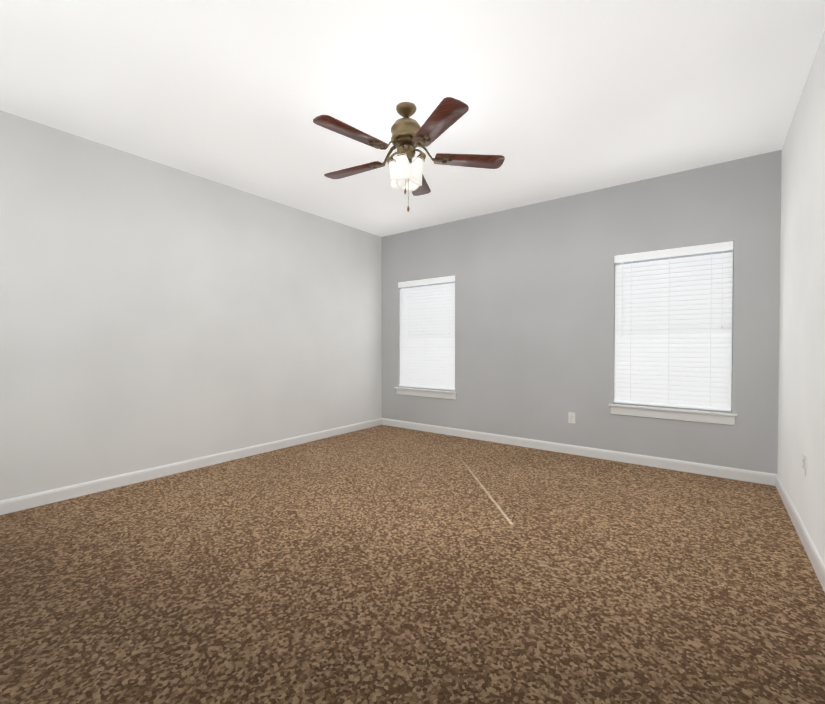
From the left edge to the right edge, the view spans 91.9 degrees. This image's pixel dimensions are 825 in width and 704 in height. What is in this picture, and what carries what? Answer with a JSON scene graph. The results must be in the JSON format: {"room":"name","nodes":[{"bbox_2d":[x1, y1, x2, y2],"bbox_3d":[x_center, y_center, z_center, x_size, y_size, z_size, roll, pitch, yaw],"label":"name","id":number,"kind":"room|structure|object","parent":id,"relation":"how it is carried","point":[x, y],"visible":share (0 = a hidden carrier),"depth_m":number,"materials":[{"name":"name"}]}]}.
{"room":"empty bedroom","nodes":[
{"label":"empty bedroom","id":0,"kind":"room"},
{"bbox_2d":[0,110,381,500],"bbox_3d":[-1.924,-0.277,3.887,0.140,2.700,5.030,1,1,37],"label":"wall","id":1,"kind":"structure","parent":0,"point":[154,314],"depth_m":3.42,"materials":[{"name":"paint"}]},
{"bbox_2d":[0,418,381,514],"bbox_3d":[-1.862,1.026,3.859,0.013,0.095,4.750,1,1,37],"label":"baseboard","id":2,"kind":"structure","parent":1,"relation":"attached to","point":[15,504],"depth_m":3.42,"materials":[{"name":"white wood"}]},
{"bbox_2d":[0,425,824,703],"bbox_3d":[-0.170,1.141,2.594,4.520,0.100,5.030,1,1,37],"label":"floor","id":3,"kind":"structure","parent":0,"point":[382,564],"depth_m":1.88,"materials":[{"name":"carpet"}]},
{"bbox_2d":[0,0,824,236],"bbox_3d":[-0.170,-1.659,2.556,4.520,0.100,5.030,1,1,37],"label":"ceiling","id":4,"kind":"structure","parent":0,"point":[562,98],"depth_m":2.41,"materials":[{"name":"paint"}]},
{"bbox_2d":[313,97,504,211],"bbox_3d":[-0.076,-1.260,2.632,1.262,0.698,1.269,1,1,37],"label":"ceiling fan","id":5,"kind":"object","parent":4,"relation":"hanging from","point":[409,136],"visible":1,"depth_m":2.56,"materials":[{"name":"brown wood"}]},
{"bbox_2d":[382,150,781,473],"bbox_3d":[1.295,-0.286,4.532,4.240,2.700,0.140,1,1,37],"label":"wall","id":6,"kind":"structure","parent":0,"point":[534,320],"depth_m":4.11,"materials":[{"name":"paint"}]},
{"bbox_2d":[394,276,456,399],"bbox_3d":[0.196,-0.186,5.335,0.990,1.560,0.185,1,1,37],"label":"window","id":7,"kind":"structure","parent":6,"relation":"in","point":[427,334],"depth_m":5.30,"materials":[{"name":"white plastic"}]},
{"bbox_2d":[568,412,574,423],"bbox_3d":[1.667,0.689,4.174,0.070,0.114,0.008,1,1,37],"label":"electrical outlet","id":8,"kind":"object","parent":6,"relation":"attached to","point":[571,417],"visible":1,"depth_m":4.17,"materials":[{"name":"white plastic"}]},
{"bbox_2d":[382,418,776,485],"bbox_3d":[1.249,1.018,4.489,4.240,0.095,0.013,1,1,37],"label":"baseboard","id":9,"kind":"structure","parent":6,"relation":"attached to","point":[720,471],"depth_m":3.98,"materials":[{"name":"white wood"}]},
{"bbox_2d":[608,241,737,424],"bbox_3d":[2.381,-0.164,3.699,0.990,1.560,0.185,1,1,37],"label":"window","id":10,"kind":"structure","parent":6,"relation":"in","point":[673,327],"depth_m":3.65,"materials":[{"name":"white plastic"}]},
{"bbox_2d":[777,30,824,563],"bbox_3d":[1.583,-0.241,1.263,0.140,2.700,5.030,1,1,37],"label":"wall","id":11,"kind":"structure","parent":0,"point":[801,412],"depth_m":2.34,"materials":[{"name":"paint"}]},
{"bbox_2d":[775,474,824,591],"bbox_3d":[1.522,1.061,1.326,0.013,0.095,4.750,1,1,37],"label":"baseboard","id":12,"kind":"structure","parent":11,"relation":"attached to","point":[816,561],"depth_m":2.25,"materials":[{"name":"white wood"}]},
{"bbox_2d":[803,453,805,475],"bbox_3d":[2.252,0.645,2.292,0.008,0.114,0.070,1,1,37],"label":"electrical outlet","id":13,"kind":"object","parent":11,"relation":"attached to","point":[804,463],"visible":1,"depth_m":2.28,"materials":[{"name":"white plastic"}]}
]}

